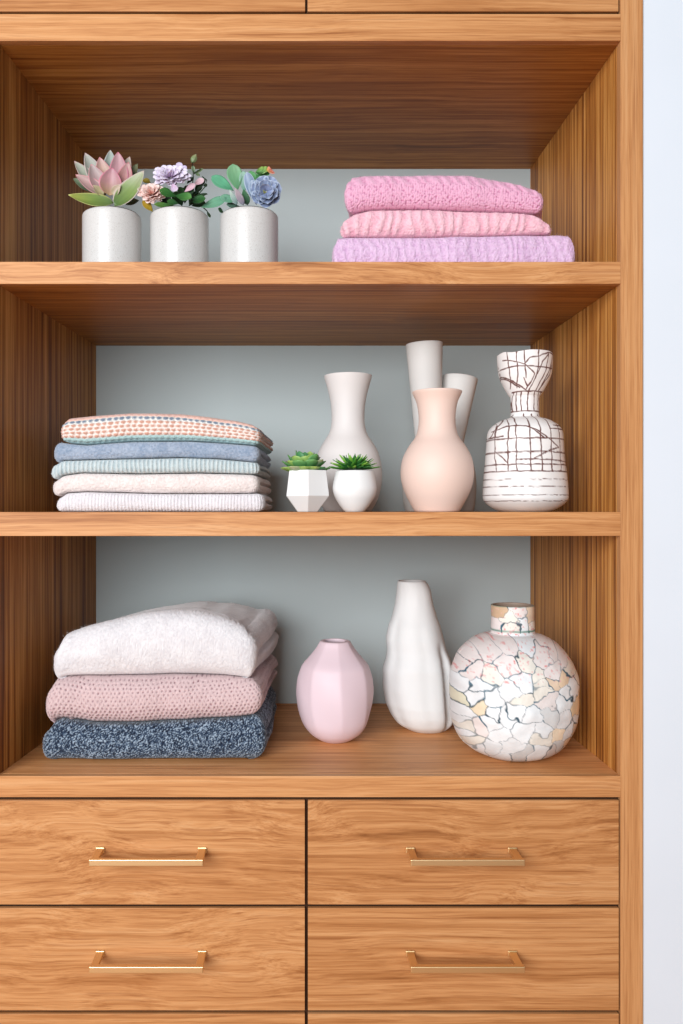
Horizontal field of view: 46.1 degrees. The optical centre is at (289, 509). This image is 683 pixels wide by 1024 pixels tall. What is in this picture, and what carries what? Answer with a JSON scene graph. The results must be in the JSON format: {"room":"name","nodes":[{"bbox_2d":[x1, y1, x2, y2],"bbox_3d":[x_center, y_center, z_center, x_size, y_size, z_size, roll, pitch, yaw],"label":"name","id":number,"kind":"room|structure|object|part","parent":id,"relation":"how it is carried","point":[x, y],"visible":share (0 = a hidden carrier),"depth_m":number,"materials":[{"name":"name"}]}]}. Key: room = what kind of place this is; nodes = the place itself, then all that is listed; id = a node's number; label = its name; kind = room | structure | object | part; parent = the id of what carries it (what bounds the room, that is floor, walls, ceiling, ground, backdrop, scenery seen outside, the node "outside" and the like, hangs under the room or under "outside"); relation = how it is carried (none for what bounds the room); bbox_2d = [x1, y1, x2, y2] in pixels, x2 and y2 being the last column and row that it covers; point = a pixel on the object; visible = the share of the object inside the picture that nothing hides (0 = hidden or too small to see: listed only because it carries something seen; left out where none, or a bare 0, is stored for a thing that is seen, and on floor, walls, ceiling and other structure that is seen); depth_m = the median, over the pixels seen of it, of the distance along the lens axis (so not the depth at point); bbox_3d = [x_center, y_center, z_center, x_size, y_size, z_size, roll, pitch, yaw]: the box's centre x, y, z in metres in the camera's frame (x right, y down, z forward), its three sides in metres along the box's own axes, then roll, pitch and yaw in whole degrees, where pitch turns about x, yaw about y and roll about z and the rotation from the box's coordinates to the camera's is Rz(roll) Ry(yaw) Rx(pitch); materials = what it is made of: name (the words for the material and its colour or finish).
{"room":"bedroom","nodes":[
{"label":"bedroom","id":0,"kind":"room"},
{"bbox_2d":[643,0,682,1023],"bbox_3d":[-0.200,0.000,1.502,5.600,2.700,0.596,0,0,0],"label":"wall","id":1,"kind":"structure","parent":0,"point":[662,19],"depth_m":1.20,"materials":[{"name":"white paint"}]},
{"bbox_3d":[-0.200,1.375,0.350,5.600,0.050,3.500,0,0,0],"label":"floor","id":2,"kind":"structure","parent":0,"visible":0},
{"bbox_2d":[0,0,642,1023],"bbox_3d":[0.028,0.203,1.412,1.003,2.295,0.514,0,0,0],"label":"cabinet","id":3,"kind":"object","parent":2,"relation":"on","point":[392,873],"visible":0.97,"depth_m":1.22,"materials":[{"name":"brown wood"}]},
{"bbox_3d":[-0.436,0.203,1.434,0.075,2.295,0.469,0,0,0],"label":"panel","id":4,"kind":"part","parent":3,"relation":"part of","materials":[{"name":"brown wood"}]},
{"bbox_2d":[69,150,143,261],"bbox_3d":[-0.295,-0.480,1.283,0.116,0.215,0.093,0,0,-14],"label":"potted plant","id":5,"kind":"object","parent":3,"relation":"on","point":[109,233],"visible":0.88,"depth_m":1.26,"materials":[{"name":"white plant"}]},
{"bbox_3d":[-0.303,-0.543,1.288,0.107,0.089,0.054,0,0,0],"label":"flower","id":6,"kind":"part","parent":5,"relation":"part of","materials":[{"name":"pink plant"}]},
{"bbox_3d":[-0.286,-0.422,1.285,0.093,0.099,0.093,0,0,0],"label":"pot","id":7,"kind":"part","parent":5,"relation":"part of","materials":[{"name":"white ceramic"}]},
{"bbox_3d":[-0.208,0.665,1.177,0.167,0.009,0.045,0,0,0],"label":"handle","id":8,"kind":"part","parent":3,"relation":"part of","materials":[{"name":"gold metal"}]},
{"bbox_3d":[-0.208,0.510,1.177,0.167,0.009,0.045,0,0,0],"label":"handle","id":9,"kind":"part","parent":3,"relation":"part of","materials":[{"name":"gold metal"}]},
{"bbox_3d":[-0.209,0.833,1.203,0.463,0.155,0.006,0,0,0],"label":"drawer","id":10,"kind":"part","parent":3,"relation":"part of","materials":[{"name":"brown wood"}]},
{"bbox_3d":[-0.209,0.674,1.203,0.463,0.154,0.006,0,0,0],"label":"drawer","id":11,"kind":"part","parent":3,"relation":"part of","materials":[{"name":"brown wood"}]},
{"bbox_3d":[-0.209,0.514,1.203,0.463,0.156,0.006,0,0,0],"label":"drawer","id":12,"kind":"part","parent":3,"relation":"part of","materials":[{"name":"brown wood"}]},
{"bbox_3d":[-0.209,-0.845,1.203,0.464,0.194,0.006,0,0,0],"label":"door","id":13,"kind":"part","parent":3,"relation":"part of","materials":[{"name":"brown wood"}]},
{"bbox_2d":[42,686,276,758],"bbox_3d":[-0.210,0.362,1.399,0.372,0.074,0.289,0,0,0],"label":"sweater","id":14,"kind":"object","parent":3,"relation":"on","point":[243,736],"visible":0.76,"depth_m":1.27,"materials":[{"name":"blue fabric"}]},
{"bbox_2d":[46,654,277,722],"bbox_3d":[-0.208,0.305,1.403,0.371,0.086,0.281,0,0,0],"label":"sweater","id":15,"kind":"object","parent":14,"relation":"on","point":[157,696],"visible":0.84,"depth_m":1.27,"materials":[{"name":"pink fabric"}]},
{"bbox_2d":[53,601,278,678],"bbox_3d":[-0.205,0.216,1.404,0.372,0.119,0.284,0,0,0],"label":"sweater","id":16,"kind":"object","parent":15,"relation":"on","point":[210,637],"visible":1,"depth_m":1.27,"materials":[{"name":"white fabric"}]},
{"bbox_2d":[57,491,272,511],"bbox_3d":[-0.203,-0.015,1.379,0.349,0.035,0.273,0,0,0],"label":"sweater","id":17,"kind":"object","parent":3,"relation":"on","point":[87,501],"visible":1,"depth_m":1.25,"materials":[{"name":"white fabric"}]},
{"bbox_2d":[53,473,270,495],"bbox_3d":[-0.206,-0.042,1.381,0.348,0.040,0.271,0,0,0],"label":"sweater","id":18,"kind":"object","parent":17,"relation":"on","point":[165,483],"visible":0.92,"depth_m":1.25,"materials":[{"name":"white fabric"}]},
{"bbox_2d":[51,458,270,479],"bbox_3d":[-0.208,-0.067,1.381,0.349,0.036,0.276,0,0,0],"label":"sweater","id":19,"kind":"object","parent":18,"relation":"on","point":[169,465],"visible":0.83,"depth_m":1.25,"materials":[{"name":"teal fabric"}]},
{"bbox_2d":[54,442,270,468],"bbox_3d":[-0.204,-0.092,1.377,0.343,0.037,0.260,0,0,0],"label":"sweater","id":20,"kind":"object","parent":19,"relation":"on","point":[130,450],"visible":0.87,"depth_m":1.25,"materials":[{"name":"blue fabric"}]},
{"bbox_2d":[61,413,273,453],"bbox_3d":[-0.199,-0.128,1.374,0.338,0.052,0.247,0,0,0],"label":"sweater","id":21,"kind":"object","parent":20,"relation":"on","point":[131,427],"visible":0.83,"depth_m":1.26,"materials":[{"name":"multicoloured fabric"}]},
{"bbox_2d":[137,154,210,261],"bbox_3d":[-0.184,-0.471,1.285,0.115,0.197,0.093,0,0,0],"label":"potted plant","id":22,"kind":"object","parent":3,"relation":"on","point":[177,233],"visible":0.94,"depth_m":1.25,"materials":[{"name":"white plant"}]},
{"bbox_3d":[-0.218,-0.500,1.260,0.046,0.032,0.022,0,0,0],"label":"flower","id":23,"kind":"part","parent":22,"relation":"part of","materials":[{"name":"pink plant"}]},
{"bbox_3d":[-0.185,-0.528,1.259,0.054,0.057,0.032,0,0,-29],"label":"flower","id":24,"kind":"part","parent":22,"relation":"part of","materials":[{"name":"purple plant"}]},
{"bbox_3d":[-0.177,-0.422,1.285,0.093,0.099,0.093,0,0,0],"label":"pot","id":25,"kind":"part","parent":22,"relation":"part of","materials":[{"name":"white ceramic"}]},
{"bbox_3d":[-0.145,-0.513,1.281,0.034,0.087,0.002,0,0,0],"label":"stem","id":26,"kind":"part","parent":22,"relation":"part of","materials":[{"name":"green plant"}]},
{"bbox_2d":[201,164,281,261],"bbox_3d":[-0.072,-0.466,1.278,0.095,0.186,0.112,0,0,45],"label":"potted plant","id":27,"kind":"object","parent":3,"relation":"on","point":[247,233],"visible":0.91,"depth_m":1.26,"materials":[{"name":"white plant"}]},
{"bbox_3d":[-0.065,-0.422,1.285,0.093,0.099,0.093,0,0,0],"label":"pot","id":28,"kind":"part","parent":27,"relation":"part of","materials":[{"name":"white ceramic"}]},
{"bbox_2d":[281,450,330,511],"bbox_3d":[0.025,-0.046,1.260,0.079,0.097,0.076,0,0,0],"label":"potted succulent","id":29,"kind":"object","parent":3,"relation":"on","point":[307,487],"visible":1,"depth_m":1.24,"materials":[{"name":"white ceramic"}]},
{"bbox_2d":[286,470,328,511],"bbox_3d":[0.027,-0.030,1.260,0.067,0.065,0.076,0,0,0],"label":"pot","id":30,"kind":"object","parent":29,"relation":"attached to","point":[307,490],"depth_m":1.24,"materials":[{"name":"white ceramic"}]},
{"bbox_2d":[0,45,616,168],"bbox_3d":[0.028,-0.724,1.431,0.935,0.040,0.439,0,0,0],"label":"shelf","id":31,"kind":"object","parent":3,"relation":"attached to","point":[244,106],"depth_m":1.37,"materials":[{"name":"brown wood"}]},
{"bbox_2d":[0,703,616,773],"bbox_3d":[0.028,0.415,1.431,0.935,0.032,0.439,0,0,0],"label":"shelf","id":32,"kind":"object","parent":3,"relation":"attached to","point":[384,746],"depth_m":1.27,"materials":[{"name":"brown wood"}]},
{"bbox_2d":[1,286,616,345],"bbox_3d":[0.028,-0.356,1.431,0.935,0.033,0.439,0,0,0],"label":"shelf","id":33,"kind":"object","parent":3,"relation":"attached to","point":[89,315],"depth_m":1.38,"materials":[{"name":"brown wood"}]},
{"bbox_3d":[0.028,-0.246,1.659,0.935,1.357,0.016,0,0,0],"label":"panel","id":34,"kind":"part","parent":3,"relation":"part of","materials":[{"name":"grey paint"}]},
{"bbox_2d":[296,638,373,743],"bbox_3d":[0.078,0.313,1.390,0.130,0.172,0.130,0,0,22],"label":"vase","id":35,"kind":"object","parent":3,"relation":"on","point":[335,688],"visible":1,"depth_m":1.34,"materials":[{"name":"pink ceramic"}]},
{"bbox_2d":[318,372,381,511],"bbox_3d":[0.103,-0.118,1.420,0.121,0.241,0.121,0,0,0],"label":"vase","id":36,"kind":"object","parent":3,"relation":"on","point":[347,391],"visible":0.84,"depth_m":1.39,"materials":[{"name":"white ceramic"}]},
{"bbox_2d":[329,453,378,511],"bbox_3d":[0.101,-0.044,1.260,0.084,0.093,0.069,0,0,0],"label":"potted succulent","id":37,"kind":"object","parent":3,"relation":"on","point":[354,484],"visible":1,"depth_m":1.24,"materials":[{"name":"white ceramic"}]},
{"bbox_2d":[333,470,376,511],"bbox_3d":[0.102,-0.029,1.260,0.069,0.064,0.069,0,0,0],"label":"pot","id":38,"kind":"object","parent":37,"relation":"attached to","point":[353,490],"depth_m":1.23,"materials":[{"name":"white ceramic"}]},
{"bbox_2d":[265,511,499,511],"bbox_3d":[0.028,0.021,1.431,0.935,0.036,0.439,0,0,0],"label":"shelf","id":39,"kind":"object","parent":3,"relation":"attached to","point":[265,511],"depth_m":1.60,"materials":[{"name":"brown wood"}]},
{"bbox_2d":[382,580,452,733],"bbox_3d":[0.235,0.264,1.462,0.131,0.270,0.124,0,0,0],"label":"vase","id":40,"kind":"object","parent":3,"relation":"on","point":[417,664],"visible":0.94,"depth_m":1.42,"materials":[{"name":"white ceramic"}]},
{"bbox_2d":[400,388,473,511],"bbox_3d":[0.236,-0.094,1.285,0.116,0.193,0.116,0,0,0],"label":"vase","id":41,"kind":"object","parent":3,"relation":"on","point":[437,471],"visible":1,"depth_m":1.25,"materials":[{"name":"pink ceramic"}]},
{"bbox_2d":[402,340,477,511],"bbox_3d":[0.267,-0.148,1.435,0.131,0.301,0.131,0,0,32],"label":"vase","id":42,"kind":"object","parent":3,"relation":"on","point":[424,358],"visible":0.26,"depth_m":1.41,"materials":[{"name":"white ceramic"}]},
{"bbox_2d":[332,235,574,261],"bbox_3d":[0.269,-0.404,1.375,0.410,0.064,0.272,0,0,0],"label":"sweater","id":43,"kind":"object","parent":3,"relation":"on","point":[507,248],"visible":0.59,"depth_m":1.25,"materials":[{"name":"pink fabric"}]},
{"bbox_2d":[339,209,550,237],"bbox_3d":[0.272,-0.453,1.373,0.393,0.050,0.262,0,0,0],"label":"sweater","id":44,"kind":"object","parent":43,"relation":"on","point":[412,223],"visible":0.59,"depth_m":1.25,"materials":[{"name":"pink fabric"}]},
{"bbox_2d":[343,174,543,219],"bbox_3d":[0.268,-0.498,1.365,0.373,0.068,0.253,0,0,0],"label":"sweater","id":45,"kind":"object","parent":44,"relation":"on","point":[365,193],"visible":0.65,"depth_m":1.25,"materials":[{"name":"pink fabric"}]},
{"bbox_3d":[0.260,-0.845,1.203,0.466,0.194,0.006,0,0,0],"label":"door","id":46,"kind":"part","parent":3,"relation":"part of","materials":[{"name":"brown wood"}]},
{"bbox_3d":[0.260,0.833,1.203,0.467,0.155,0.006,0,0,0],"label":"drawer","id":47,"kind":"part","parent":3,"relation":"part of","materials":[{"name":"brown wood"}]},
{"bbox_3d":[0.260,0.674,1.203,0.467,0.154,0.006,0,0,0],"label":"drawer","id":48,"kind":"part","parent":3,"relation":"part of","materials":[{"name":"brown wood"}]},
{"bbox_3d":[0.260,0.514,1.203,0.467,0.156,0.006,0,0,0],"label":"drawer","id":49,"kind":"part","parent":3,"relation":"part of","materials":[{"name":"brown wood"}]},
{"bbox_3d":[0.257,0.665,1.177,0.167,0.009,0.045,0,0,0],"label":"handle","id":50,"kind":"part","parent":3,"relation":"part of","materials":[{"name":"gold metal"}]},
{"bbox_3d":[0.257,0.510,1.177,0.167,0.009,0.045,0,0,0],"label":"handle","id":51,"kind":"part","parent":3,"relation":"part of","materials":[{"name":"gold metal"}]},
{"bbox_2d":[449,602,579,761],"bbox_3d":[0.365,0.277,1.312,0.206,0.244,0.208,0,0,0],"label":"vase","id":52,"kind":"object","parent":3,"relation":"on","point":[514,690],"visible":1,"depth_m":1.24,"materials":[{"name":"ceramic"}]},
{"bbox_2d":[482,349,568,511],"bbox_3d":[0.382,-0.125,1.300,0.134,0.256,0.135,0,0,0],"label":"vase","id":53,"kind":"object","parent":3,"relation":"on","point":[525,470],"visible":1,"depth_m":1.26,"materials":[{"name":"ceramic"}]},
{"bbox_3d":[0.513,0.203,1.442,0.034,2.295,0.454,0,0,0],"label":"panel","id":54,"kind":"part","parent":3,"relation":"part of","materials":[{"name":"brown wood"}]}
]}

